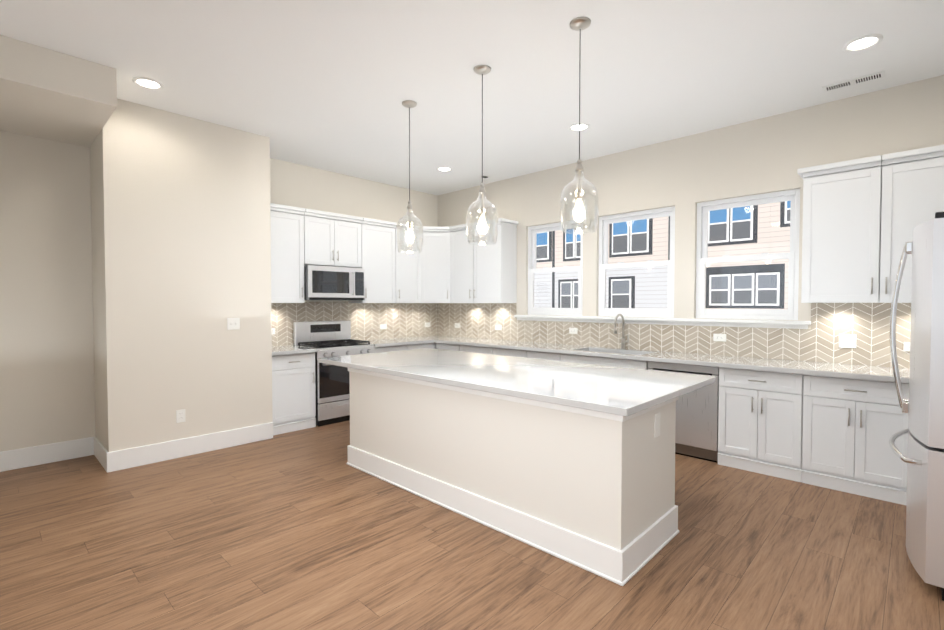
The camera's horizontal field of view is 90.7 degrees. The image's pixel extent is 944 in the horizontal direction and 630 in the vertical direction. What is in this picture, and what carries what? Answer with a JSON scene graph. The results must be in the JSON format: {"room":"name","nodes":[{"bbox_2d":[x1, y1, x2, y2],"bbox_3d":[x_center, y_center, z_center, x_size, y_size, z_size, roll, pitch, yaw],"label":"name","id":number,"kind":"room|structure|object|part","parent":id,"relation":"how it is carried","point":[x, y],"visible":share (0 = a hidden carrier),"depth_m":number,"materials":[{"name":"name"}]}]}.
{"room":"kitchen","nodes":[
{"label":"kitchen","id":0,"kind":"room"},
{"bbox_2d":[0,35,116,146],"bbox_3d":[-5.226,-1.649,1.710,1.299,0.279,6.114,1,2,44],"label":"soffit","id":1,"kind":"structure","parent":0,"point":[46,93],"depth_m":3.37,"materials":[{"name":"beige paint"}]},
{"bbox_2d":[90,99,272,451],"bbox_3d":[-2.856,-0.271,4.673,0.679,3.180,1.395,1,2,44],"label":"wall","id":2,"kind":"structure","parent":0,"point":[181,238],"depth_m":4.33,"materials":[{"name":"beige paint"}]},
{"bbox_2d":[176,409,185,422],"bbox_3d":[-2.716,0.943,4.351,0.008,0.118,0.075,1,2,44],"label":"outlet","id":3,"kind":"object","parent":2,"relation":"attached to","point":[180,415],"visible":1,"depth_m":4.35,"materials":[{"name":"white plastic"}]},
{"bbox_2d":[227,318,239,329],"bbox_3d":[-2.387,0.087,4.670,0.015,0.118,0.118,1,2,44],"label":"light switch","id":4,"kind":"object","parent":2,"relation":"attached to","point":[233,323],"visible":1,"depth_m":4.67,"materials":[{"name":"white plastic"}]},
{"bbox_2d":[0,130,437,451],"bbox_3d":[-4.184,-0.252,3.892,0.160,3.180,10.660,1,2,44],"label":"wall","id":5,"kind":"structure","parent":0,"point":[47,391],"depth_m":4.22,"materials":[{"name":"beige paint"}]},
{"bbox_2d":[0,422,272,472],"bbox_3d":[-4.963,1.288,2.495,0.696,0.170,7.510,1,2,44],"label":"baseboard","id":6,"kind":"structure","parent":5,"relation":"attached to","point":[112,461],"depth_m":4.26,"materials":[{"name":"white paint"}]},
{"bbox_2d":[270,203,304,302],"bbox_3d":[-2.293,-0.701,5.470,0.375,1.122,0.540,1,2,44],"label":"upper cabinet","id":7,"kind":"object","parent":5,"relation":"attached to","point":[287,252],"visible":0.69,"depth_m":5.42,"materials":[{"name":"white wood"}]},
{"bbox_2d":[303,209,362,267],"bbox_3d":[-1.831,-0.945,5.948,0.375,0.657,0.792,1,2,44],"label":"upper cabinet","id":8,"kind":"object","parent":5,"relation":"attached to","point":[331,239],"visible":0.96,"depth_m":5.82,"materials":[{"name":"white wood"}]},
{"bbox_2d":[304,265,364,299],"bbox_3d":[-1.800,-0.395,5.932,0.459,0.412,0.784,1,2,44],"label":"microwave","id":9,"kind":"object","parent":8,"relation":"attached to","point":[331,283],"visible":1,"depth_m":5.76,"materials":[{"name":"silver metal"}]},
{"bbox_2d":[271,302,437,345],"bbox_3d":[-1.585,0.087,6.499,0.008,0.544,2.987,1,2,44],"label":"backsplash","id":10,"kind":"structure","parent":5,"relation":"attached to","point":[403,320],"depth_m":6.57,"materials":[{"name":"tile"}]},
{"bbox_2d":[380,324,386,328],"bbox_3d":[-1.291,0.170,6.797,0.008,0.075,0.118,1,2,44],"label":"outlet","id":11,"kind":"object","parent":10,"relation":"attached to","point":[382,326],"depth_m":6.80,"materials":[{"name":"white plastic"}]},
{"bbox_2d":[349,218,396,302],"bbox_3d":[-1.365,-0.725,6.440,0.375,1.122,0.549,1,2,44],"label":"upper cabinet","id":12,"kind":"object","parent":5,"relation":"attached to","point":[378,250],"visible":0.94,"depth_m":6.34,"materials":[{"name":"white wood"}]},
{"bbox_2d":[395,223,420,302],"bbox_3d":[-1.016,-0.734,6.805,0.375,1.122,0.455,1,2,44],"label":"upper cabinet","id":13,"kind":"object","parent":5,"relation":"attached to","point":[408,277],"visible":0.38,"depth_m":6.71,"materials":[{"name":"white wood"}]},
{"bbox_2d":[420,226,450,302],"bbox_3d":[-0.543,-0.740,7.071,0.691,1.122,0.691,1,2,44],"label":"upper cabinet","id":14,"kind":"object","parent":5,"relation":"attached to","point":[435,270],"visible":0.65,"depth_m":6.88,"materials":[{"name":"white wood"}]},
{"bbox_2d":[0,420,943,629],"bbox_3d":[-0.569,1.462,0.479,10.160,0.080,10.660,1,2,44],"label":"floor","id":15,"kind":"structure","parent":0,"point":[307,529],"depth_m":2.62,"materials":[{"name":"brown wood"}]},
{"bbox_2d":[272,352,315,434],"bbox_3d":[-2.200,0.865,5.415,0.638,0.873,0.533,1,2,44],"label":"base cabinet","id":16,"kind":"object","parent":15,"relation":"on","point":[293,394],"visible":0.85,"depth_m":5.22,"materials":[{"name":"white wood"}]},
{"bbox_2d":[272,345,316,355],"bbox_3d":[-2.197,0.407,5.401,0.645,0.040,0.533,1,2,44],"label":"countertop","id":17,"kind":"structure","parent":16,"relation":"on","point":[284,350],"depth_m":5.27,"materials":[{"name":"grey stone"}]},
{"bbox_2d":[293,320,374,426],"bbox_3d":[-1.707,0.688,5.855,0.683,1.205,0.784,1,2,44],"label":"range","id":18,"kind":"object","parent":15,"relation":"on","point":[329,339],"visible":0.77,"depth_m":5.62,"materials":[{"name":"silver metal"}]},
{"bbox_2d":[375,345,407,352],"bbox_3d":[-1.276,0.842,6.382,0.638,0.873,0.560,1,2,44],"label":"base cabinet","id":19,"kind":"object","parent":15,"relation":"on","point":[390,348],"visible":0.06,"depth_m":6.18,"materials":[{"name":"white"}]},
{"bbox_2d":[408,343,433,349],"bbox_3d":[-0.915,0.833,6.759,0.638,0.873,0.477,1,2,44],"label":"base cabinet","id":20,"kind":"object","parent":15,"relation":"on","point":[420,346],"visible":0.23,"depth_m":6.55,"materials":[{"name":"white"}]},
{"bbox_2d":[436,343,459,350],"bbox_3d":[-0.153,0.832,6.774,0.475,0.873,0.638,1,2,44],"label":"base cabinet","id":21,"kind":"object","parent":15,"relation":"on","point":[453,347],"visible":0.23,"depth_m":6.55,"materials":[{"name":"white"}]},
{"bbox_2d":[460,345,492,353],"bbox_3d":[0.236,0.841,6.401,0.597,0.873,0.638,1,2,44],"label":"base cabinet","id":22,"kind":"object","parent":15,"relation":"on","point":[477,349],"visible":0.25,"depth_m":6.17,"materials":[{"name":"white"}]},
{"bbox_2d":[493,348,526,357],"bbox_3d":[0.652,0.851,6.004,0.547,0.873,0.638,1,2,44],"label":"base cabinet","id":23,"kind":"object","parent":15,"relation":"on","point":[510,352],"visible":0.19,"depth_m":5.78,"materials":[{"name":"white"}]},
{"bbox_2d":[346,368,678,585],"bbox_3d":[0.090,0.910,3.530,2.607,0.876,0.778,1,2,44],"label":"kitchen island","id":24,"kind":"object","parent":15,"relation":"on","point":[572,463],"depth_m":2.81,"materials":[{"name":"white paint"}]},
{"bbox_2d":[317,348,714,415],"bbox_3d":[0.128,0.464,3.874,3.096,0.081,1.395,1,2,44],"label":"island countertop","id":25,"kind":"structure","parent":24,"relation":"on","point":[594,388],"depth_m":3.27,"materials":[{"name":"white stone"}]},
{"bbox_2d":[527,351,560,360],"bbox_3d":[1.021,0.859,5.652,0.467,0.873,0.638,1,2,44],"label":"base cabinet","id":26,"kind":"object","parent":15,"relation":"on","point":[544,355],"visible":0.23,"depth_m":5.43,"materials":[{"name":"white"}]},
{"bbox_2d":[560,354,648,369],"bbox_3d":[1.553,0.872,5.144,0.999,0.873,0.638,1,2,44],"label":"base cabinet","id":27,"kind":"object","parent":15,"relation":"on","point":[623,363],"visible":0.21,"depth_m":4.89,"materials":[{"name":"white"}]},
{"bbox_2d":[648,361,718,462],"bbox_3d":[2.146,0.886,4.571,0.638,0.872,0.553,1,2,44],"label":"dishwasher","id":28,"kind":"object","parent":15,"relation":"on","point":[696,431],"visible":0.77,"depth_m":4.27,"materials":[{"name":"silver metal"}]},
{"bbox_2d":[718,367,803,481],"bbox_3d":[2.605,0.896,4.139,0.615,0.873,0.638,1,2,44],"label":"base cabinet","id":29,"kind":"object","parent":15,"relation":"on","point":[760,422],"visible":0.98,"depth_m":3.92,"materials":[{"name":"white wood"}]},
{"bbox_2d":[801,375,908,505],"bbox_3d":[3.065,0.907,3.699,0.652,0.873,0.638,1,2,44],"label":"base cabinet","id":30,"kind":"object","parent":15,"relation":"on","point":[851,427],"visible":0.83,"depth_m":3.50,"materials":[{"name":"white wood"}]},
{"bbox_2d":[889,212,943,600],"bbox_3d":[2.774,0.441,2.336,1.025,1.870,0.910,1,2,44],"label":"refrigerator","id":31,"kind":"object","parent":15,"relation":"on","point":[923,405],"visible":1,"depth_m":2.29,"materials":[{"name":"white metal"}]},
{"bbox_3d":[-0.549,0.823,7.168,0.602,0.873,0.614,1,2,44],"label":"base cabinet","id":32,"kind":"object","parent":15,"relation":"on","visible":0},
{"bbox_2d":[364,336,465,346],"bbox_3d":[-0.894,0.374,6.765,0.645,0.040,1.657,1,2,44],"label":"countertop","id":33,"kind":"structure","parent":32,"relation":"on","point":[401,341],"depth_m":6.56,"materials":[{"name":"grey stone"}]},
{"bbox_3d":[3.504,0.924,3.006,0.980,0.873,1.034,1,2,44],"label":"base cabinet","id":34,"kind":"object","parent":15,"relation":"on","visible":0},
{"bbox_2d":[435,338,909,383],"bbox_3d":[1.712,0.534,4.720,5.951,0.262,1.017,1,2,44],"label":"countertop","id":35,"kind":"structure","parent":34,"relation":"on","point":[874,373],"depth_m":4.33,"materials":[{"name":"grey stone"}]},
{"bbox_2d":[614,314,628,348],"bbox_3d":[1.676,0.188,5.229,0.102,0.406,0.236,1,2,44],"label":"faucet","id":36,"kind":"object","parent":35,"relation":"on","point":[623,341],"visible":1,"depth_m":5.28,"materials":[{"name":"silver metal"}]},
{"bbox_2d":[0,0,943,194],"bbox_3d":[-0.569,-1.797,0.399,10.160,0.080,10.660,1,2,44],"label":"ceiling","id":37,"kind":"structure","parent":0,"point":[330,85],"depth_m":3.44,"materials":[{"name":"white paint"}]},
{"bbox_2d":[132,77,163,89],"bbox_3d":[-2.551,-1.831,3.676,0.219,0.012,0.210,1,2,44],"label":"recessed light","id":38,"kind":"object","parent":37,"relation":"in","point":[144,82],"depth_m":3.69,"materials":[{"name":"white paint"}]},
{"bbox_2d":[396,100,422,252],"bbox_3d":[-0.547,-1.199,4.086,0.240,1.295,0.240,1,2,44],"label":"pendant lamp","id":39,"kind":"object","parent":37,"relation":"hanging from","point":[409,104],"visible":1,"depth_m":4.07,"materials":[{"name":"clear glass"}]},
{"bbox_3d":[-0.547,-0.744,4.097,0.240,0.385,0.240,1,2,44],"label":"lamp shade","id":40,"kind":"part","parent":39,"relation":"part of","materials":[{"name":"clear glass"}]},
{"bbox_2d":[436,167,451,171],"bbox_3d":[-0.351,-1.888,6.015,0.210,0.012,0.207,1,2,44],"label":"recessed light","id":41,"kind":"object","parent":37,"relation":"in","point":[444,169],"depth_m":6.05,"materials":[{"name":"white paint"}]},
{"bbox_2d":[466,65,497,244],"bbox_3d":[0.077,-1.185,3.491,0.240,1.295,0.240,1,2,44],"label":"pendant lamp","id":42,"kind":"object","parent":37,"relation":"hanging from","point":[482,70],"visible":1,"depth_m":3.46,"materials":[{"name":"clear glass"}]},
{"bbox_3d":[0.077,-0.730,3.502,0.240,0.385,0.240,1,2,44],"label":"lamp shade","id":43,"kind":"part","parent":42,"relation":"part of","materials":[{"name":"clear glass"}]},
{"bbox_2d":[560,17,598,233],"bbox_3d":[0.674,-1.171,2.921,0.240,1.295,0.240,1,2,44],"label":"pendant lamp","id":44,"kind":"object","parent":37,"relation":"hanging from","point":[580,24],"visible":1,"depth_m":2.90,"materials":[{"name":"clear glass"}]},
{"bbox_3d":[0.674,-0.716,2.932,0.240,0.385,0.240,1,2,44],"label":"lamp shade","id":45,"kind":"part","parent":44,"relation":"part of","materials":[{"name":"clear glass"}]},
{"bbox_2d":[569,123,589,130],"bbox_3d":[1.056,-1.853,4.584,0.209,0.012,0.215,1,2,44],"label":"recessed light","id":46,"kind":"object","parent":37,"relation":"in","point":[583,126],"depth_m":4.60,"materials":[{"name":"white paint"}]},
{"bbox_2d":[822,71,885,91],"bbox_3d":[2.995,-1.832,3.667,0.380,0.010,0.120,1,2,44],"label":"ceiling vent","id":47,"kind":"object","parent":37,"relation":"in","point":[854,81],"visible":1,"depth_m":3.65,"materials":[{"name":"white metal"}]},
{"bbox_2d":[842,34,882,51],"bbox_3d":[2.600,-1.817,3.108,0.207,0.012,0.220,1,2,44],"label":"recessed light","id":48,"kind":"object","parent":37,"relation":"in","point":[864,42],"depth_m":3.11,"materials":[{"name":"white paint"}]},
{"bbox_2d":[438,75,943,368],"bbox_3d":[3.115,-0.259,4.178,10.000,3.180,0.160,1,2,44],"label":"wall","id":49,"kind":"structure","parent":0,"point":[685,175],"depth_m":4.78,"materials":[{"name":"beige paint"}]},
{"bbox_2d":[449,223,473,302],"bbox_3d":[-0.052,-0.734,6.820,0.474,1.122,0.375,1,2,44],"label":"upper cabinet","id":50,"kind":"object","parent":49,"relation":"attached to","point":[461,269],"visible":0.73,"depth_m":6.72,"materials":[{"name":"white wood"}]},
{"bbox_2d":[472,218,518,302],"bbox_3d":[0.318,-0.725,6.467,0.543,1.122,0.375,1,2,44],"label":"upper cabinet","id":51,"kind":"object","parent":49,"relation":"attached to","point":[495,272],"visible":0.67,"depth_m":6.34,"materials":[{"name":"white wood"}]},
{"bbox_2d":[528,219,582,315],"bbox_3d":[1.108,-0.596,6.101,0.870,1.200,0.102,1,2,44],"label":"window unit","id":52,"kind":"structure","parent":49,"relation":"in","point":[533,231],"depth_m":6.15,"materials":[{"name":"white plastic"}]},
{"bbox_2d":[598,206,674,317],"bbox_3d":[1.891,-0.577,5.354,0.915,1.200,0.102,1,2,44],"label":"window unit","id":53,"kind":"structure","parent":49,"relation":"in","point":[604,265],"depth_m":5.34,"materials":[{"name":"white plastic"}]},
{"bbox_2d":[514,189,810,328],"bbox_3d":[1.850,-0.539,5.330,3.340,1.275,0.195,1,2,44],"label":"window unit","id":54,"kind":"structure","parent":49,"relation":"in","point":[792,255],"depth_m":4.60,"materials":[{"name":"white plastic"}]},
{"bbox_2d":[438,303,910,368],"bbox_3d":[1.831,0.116,5.299,6.592,0.544,0.008,1,2,44],"label":"backsplash","id":55,"kind":"structure","parent":49,"relation":"attached to","point":[868,324],"depth_m":4.59,"materials":[{"name":"tile"}]},
{"bbox_2d":[495,325,501,329],"bbox_3d":[0.376,0.178,6.679,0.118,0.075,0.008,1,2,44],"label":"outlet","id":56,"kind":"object","parent":55,"relation":"attached to","point":[497,327],"depth_m":6.67,"materials":[{"name":"white plastic"}]},
{"bbox_2d":[569,328,577,333],"bbox_3d":[1.265,0.198,5.830,0.118,0.075,0.008,1,2,44],"label":"outlet","id":57,"kind":"object","parent":55,"relation":"attached to","point":[571,330],"depth_m":5.83,"materials":[{"name":"white plastic"}]},
{"bbox_2d":[713,334,725,341],"bbox_3d":[2.481,0.226,4.669,0.118,0.075,0.008,1,2,44],"label":"outlet","id":58,"kind":"object","parent":55,"relation":"attached to","point":[716,337],"depth_m":4.67,"materials":[{"name":"white plastic"}]},
{"bbox_2d":[839,334,856,347],"bbox_3d":[3.201,0.221,3.976,0.118,0.118,0.015,1,2,44],"label":"outlet","id":59,"kind":"object","parent":55,"relation":"attached to","point":[847,340],"depth_m":3.98,"materials":[{"name":"white plastic"}]},
{"bbox_2d":[903,342,909,350],"bbox_3d":[3.500,0.253,3.696,0.118,0.075,0.008,1,2,44],"label":"outlet","id":60,"kind":"object","parent":55,"relation":"attached to","point":[906,347],"depth_m":3.72,"materials":[{"name":"white plastic"}]},
{"bbox_2d":[797,155,881,302],"bbox_3d":[3.041,-0.662,3.866,0.530,1.122,0.375,1,2,44],"label":"upper cabinet","id":61,"kind":"object","parent":49,"relation":"attached to","point":[841,238],"visible":0.9,"depth_m":3.74,"materials":[{"name":"white wood"}]},
{"bbox_2d":[879,145,943,302],"bbox_3d":[3.412,-0.653,3.511,0.492,1.122,0.375,1,2,44],"label":"upper cabinet","id":62,"kind":"object","parent":49,"relation":"attached to","point":[912,190],"visible":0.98,"depth_m":3.48,"materials":[{"name":"white wood"}]},
{"label":"outside","id":63,"kind":"structure","parent":0,"visible":0},
{"bbox_2d":[534,201,790,308],"bbox_3d":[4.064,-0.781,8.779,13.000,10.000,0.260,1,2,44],"label":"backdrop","id":64,"kind":"structure","parent":63,"point":[653,275],"depth_m":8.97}
]}

